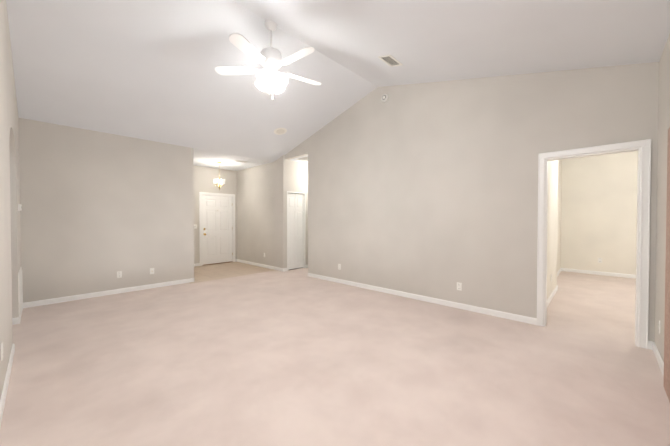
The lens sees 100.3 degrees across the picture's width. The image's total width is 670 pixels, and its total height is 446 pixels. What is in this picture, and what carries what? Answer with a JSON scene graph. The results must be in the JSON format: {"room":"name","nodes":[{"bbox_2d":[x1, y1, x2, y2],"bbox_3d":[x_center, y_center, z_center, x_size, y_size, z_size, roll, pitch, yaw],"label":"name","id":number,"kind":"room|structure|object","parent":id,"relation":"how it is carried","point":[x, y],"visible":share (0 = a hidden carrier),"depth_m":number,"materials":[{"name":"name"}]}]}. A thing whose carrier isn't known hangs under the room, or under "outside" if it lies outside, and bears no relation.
{"room":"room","nodes":[
{"label":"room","id":0,"kind":"room"},
{"bbox_2d":[0,0,20,399],"bbox_3d":[-2.311,-0.684,1.819,6.950,4.000,0.120,1,1,43],"label":"wall","id":1,"kind":"structure","parent":0,"point":[10,252],"depth_m":2.62,"materials":[{"name":"paint"}]},
{"bbox_2d":[1,342,3,360],"bbox_3d":[-2.423,0.933,2.037,0.072,0.116,0.009,1,1,43],"label":"electrical outlet","id":2,"kind":"object","parent":1,"relation":"attached to","point":[2,353],"visible":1,"depth_m":2.02,"materials":[{"name":"white plastic"}]},
{"bbox_2d":[0,343,14,426],"bbox_3d":[-1.544,1.284,1.211,4.720,0.082,0.013,1,1,43],"label":"baseboard","id":3,"kind":"structure","parent":1,"relation":"attached to","point":[4,392],"depth_m":2.18,"materials":[{"name":"white wood"}]},
{"bbox_2d":[12,316,20,324],"bbox_3d":[-4.852,1.262,2.741,0.013,0.082,2.343,1,1,43],"label":"baseboard","id":4,"kind":"structure","parent":1,"relation":"attached to","point":[17,320],"depth_m":3.56,"materials":[{"name":"white wood"}]},
{"bbox_2d":[18,267,22,314],"bbox_3d":[-4.369,0.922,3.880,0.740,0.550,0.028,1,1,43],"label":"air vent","id":5,"kind":"object","parent":1,"relation":"in","point":[20,294],"visible":0.96,"depth_m":3.71,"materials":[{"name":"white plastic"}]},
{"bbox_2d":[19,118,193,302],"bbox_3d":[-3.945,-0.730,5.060,0.120,4.000,2.580,1,1,43],"label":"wall","id":6,"kind":"structure","parent":0,"point":[99,211],"depth_m":4.84,"materials":[{"name":"paint"}]},
{"bbox_2d":[23,278,193,309],"bbox_3d":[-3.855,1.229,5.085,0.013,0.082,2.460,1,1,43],"label":"baseboard","id":7,"kind":"structure","parent":6,"relation":"attached to","point":[123,290],"depth_m":4.87,"materials":[{"name":"white wood"}]},
{"bbox_2d":[117,271,121,277],"bbox_3d":[-3.892,0.930,5.047,0.009,0.116,0.072,1,1,43],"label":"electrical outlet","id":8,"kind":"object","parent":6,"relation":"attached to","point":[119,274],"visible":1,"depth_m":5.04,"materials":[{"name":"white plastic"}]},
{"bbox_2d":[193,165,236,263],"bbox_3d":[-3.833,-0.773,8.101,0.120,4.000,2.230,1,1,43],"label":"wall","id":9,"kind":"structure","parent":0,"point":[203,177],"depth_m":8.16,"materials":[{"name":"paint"}]},
{"bbox_2d":[199,192,234,265],"bbox_3d":[-3.542,0.165,8.409,0.138,2.115,1.080,1,1,43],"label":"door frame","id":10,"kind":"structure","parent":9,"relation":"attached to","point":[200,220],"depth_m":8.27,"materials":[{"name":"white wood"}]},
{"bbox_2d":[202,195,232,264],"bbox_3d":[-3.506,0.199,8.383,0.117,2.008,0.916,1,1,43],"label":"front door","id":11,"kind":"structure","parent":9,"relation":"in","point":[216,229],"depth_m":8.37,"materials":[{"name":"white wood"}]},
{"bbox_2d":[190,262,273,283],"bbox_3d":[-3.036,1.289,7.409,2.270,0.096,2.280,1,1,43],"label":"floor","id":12,"kind":"structure","parent":0,"point":[203,273],"depth_m":7.31,"materials":[{"name":"beige tile"}]},
{"bbox_2d":[237,155,286,267],"bbox_3d":[-2.168,-0.771,7.991,2.450,4.000,0.100,1,1,43],"label":"wall","id":13,"kind":"structure","parent":0,"point":[261,210],"depth_m":7.75,"materials":[{"name":"paint"}]},
{"bbox_2d":[236,259,283,271],"bbox_3d":[-2.205,1.188,7.971,2.463,0.082,0.020,1,1,43],"label":"baseboard","id":14,"kind":"structure","parent":13,"relation":"attached to","point":[237,260],"depth_m":7.86,"materials":[{"name":"white wood"}]},
{"bbox_2d":[287,160,307,264],"bbox_3d":[-0.765,-0.768,7.764,0.100,4.000,1.500,1,1,43],"label":"wall","id":15,"kind":"structure","parent":0,"point":[297,176],"depth_m":7.49,"materials":[{"name":"paint"}]},
{"bbox_2d":[288,193,303,269],"bbox_3d":[-1.046,0.219,7.452,0.060,1.995,0.554,1,1,43],"label":"bifold door","id":16,"kind":"structure","parent":15,"relation":"in","point":[295,230],"depth_m":7.46,"materials":[{"name":"white wood"}]},
{"bbox_2d":[287,191,305,270],"bbox_3d":[-1.057,0.206,7.462,0.107,2.060,0.620,1,1,43],"label":"trim","id":17,"kind":"structure","parent":15,"relation":"attached to","point":[304,228],"depth_m":7.62,"materials":[{"name":"white wood"}]},
{"bbox_2d":[0,268,669,445],"bbox_3d":[1.138,1.341,3.622,9.000,0.100,12.100,1,1,43],"label":"floor carpet","id":18,"kind":"object","parent":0,"point":[297,357],"visible":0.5,"depth_m":2.46,"materials":[{"name":"beige carpet"}]},
{"bbox_2d":[6,0,669,170],"bbox_3d":[-0.954,-2.115,4.694,8.960,1.080,6.190,1,1,43],"label":"ceiling","id":19,"kind":"structure","parent":0,"point":[142,69],"depth_m":3.49,"materials":[{"name":"paint"}]},
{"bbox_2d":[213,162,224,189],"bbox_3d":[-3.084,-1.249,7.446,0.273,0.730,0.273,-1,1,-37],"label":"chandelier","id":20,"kind":"object","parent":19,"relation":"hanging from","point":[219,182],"visible":1,"depth_m":7.41,"materials":[{"name":"white glass"}]},
{"bbox_2d":[215,20,320,98],"bbox_3d":[-0.753,-2.028,3.474,1.325,0.919,1.353,1,1,43],"label":"fan","id":21,"kind":"object","parent":19,"relation":"hanging from","point":[272,62],"visible":0.98,"depth_m":3.42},
{"bbox_2d":[274,128,286,134],"bbox_3d":[-1.169,-1.961,5.981,0.270,0.081,0.280,1,1,43],"label":"speaker","id":22,"kind":"object","parent":19,"relation":"attached to","point":[279,131],"visible":1,"depth_m":5.98},
{"bbox_2d":[296,156,307,161],"bbox_3d":[-0.656,-1.625,7.139,0.500,0.020,0.500,1,1,43],"label":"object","id":23,"kind":"structure","parent":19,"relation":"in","point":[304,159],"depth_m":7.11,"materials":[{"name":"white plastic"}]},
{"bbox_2d":[378,55,402,66],"bbox_3d":[0.781,-2.281,3.937,0.204,0.058,0.340,1,1,43],"label":"ceiling vent","id":24,"kind":"object","parent":19,"relation":"in","point":[390,61],"visible":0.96,"depth_m":3.93,"materials":[{"name":"white plastic"}]},
{"bbox_2d":[285,62,658,341],"bbox_3d":[1.083,-0.729,4.995,6.390,4.000,0.120,1,1,43],"label":"wall","id":25,"kind":"structure","parent":0,"point":[429,189],"depth_m":4.18,"materials":[{"name":"paint"}]},
{"bbox_2d":[381,94,387,101],"bbox_3d":[0.893,-2.260,5.043,0.136,0.136,0.040,1,1,43],"label":"smoke detector","id":26,"kind":"object","parent":25,"relation":"attached to","point":[384,98],"visible":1,"depth_m":5.02,"materials":[{"name":"white plastic"}]},
{"bbox_2d":[308,273,536,324],"bbox_3d":[0.959,1.230,5.048,4.395,0.082,0.013,1,1,43],"label":"baseboard","id":27,"kind":"structure","parent":25,"relation":"attached to","point":[529,320],"depth_m":4.39,"materials":[{"name":"white wood"}]},
{"bbox_2d":[457,282,461,290],"bbox_3d":[1.862,0.952,4.193,0.072,0.116,0.009,1,1,43],"label":"electrical outlet","id":28,"kind":"object","parent":25,"relation":"attached to","point":[459,286],"visible":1,"depth_m":4.18,"materials":[{"name":"white plastic"}]},
{"bbox_2d":[537,139,650,348],"bbox_3d":[2.939,0.216,3.246,0.940,2.160,0.162,1,1,43],"label":"door frame","id":29,"kind":"structure","parent":25,"relation":"attached to","point":[642,148],"depth_m":2.96,"materials":[{"name":"white wood"}]},
{"bbox_2d":[547,160,561,299],"bbox_3d":[4.231,-0.736,5.491,0.260,4.000,4.930,1,1,43],"label":"wall","id":30,"kind":"structure","parent":0,"point":[554,217],"depth_m":4.89,"materials":[{"name":"beige paint"}]},
{"bbox_2d":[547,285,557,306],"bbox_3d":[3.438,1.238,4.482,0.013,0.082,2.333,1,1,43],"label":"baseboard","id":31,"kind":"structure","parent":30,"relation":"attached to","point":[556,288],"depth_m":4.73,"materials":[{"name":"white wood"}]},
{"bbox_2d":[561,151,637,274],"bbox_3d":[7.137,-0.744,6.051,3.470,4.000,0.120,1,1,43],"label":"wall","id":32,"kind":"structure","parent":0,"point":[599,208],"depth_m":6.71,"materials":[{"name":"beige paint"}]},
{"bbox_2d":[562,268,635,277],"bbox_3d":[7.092,1.216,6.031,3.470,0.082,0.013,1,1,43],"label":"baseboard","id":33,"kind":"structure","parent":32,"relation":"attached to","point":[563,269],"depth_m":6.72,"materials":[{"name":"white wood"}]},
{"bbox_2d":[654,34,669,361],"bbox_3d":[1.763,-0.674,1.156,0.120,4.000,4.760,1,1,43],"label":"wall","id":34,"kind":"structure","parent":0,"point":[664,100],"depth_m":2.60,"materials":[{"name":"paint"}]},
{"bbox_2d":[648,341,663,376],"bbox_3d":[2.953,1.265,2.556,0.040,0.082,0.890,1,1,43],"label":"baseboard","id":35,"kind":"structure","parent":34,"relation":"attached to","point":[651,345],"depth_m":2.66,"materials":[{"name":"white wood"}]},
{"bbox_2d":[663,127,669,401],"bbox_3d":[1.642,0.301,1.154,0.035,2.050,2.930,1,1,43],"label":"door","id":36,"kind":"structure","parent":34,"relation":"attached to","point":[666,384],"depth_m":2.15,"materials":[{"name":"wood"}]}
]}

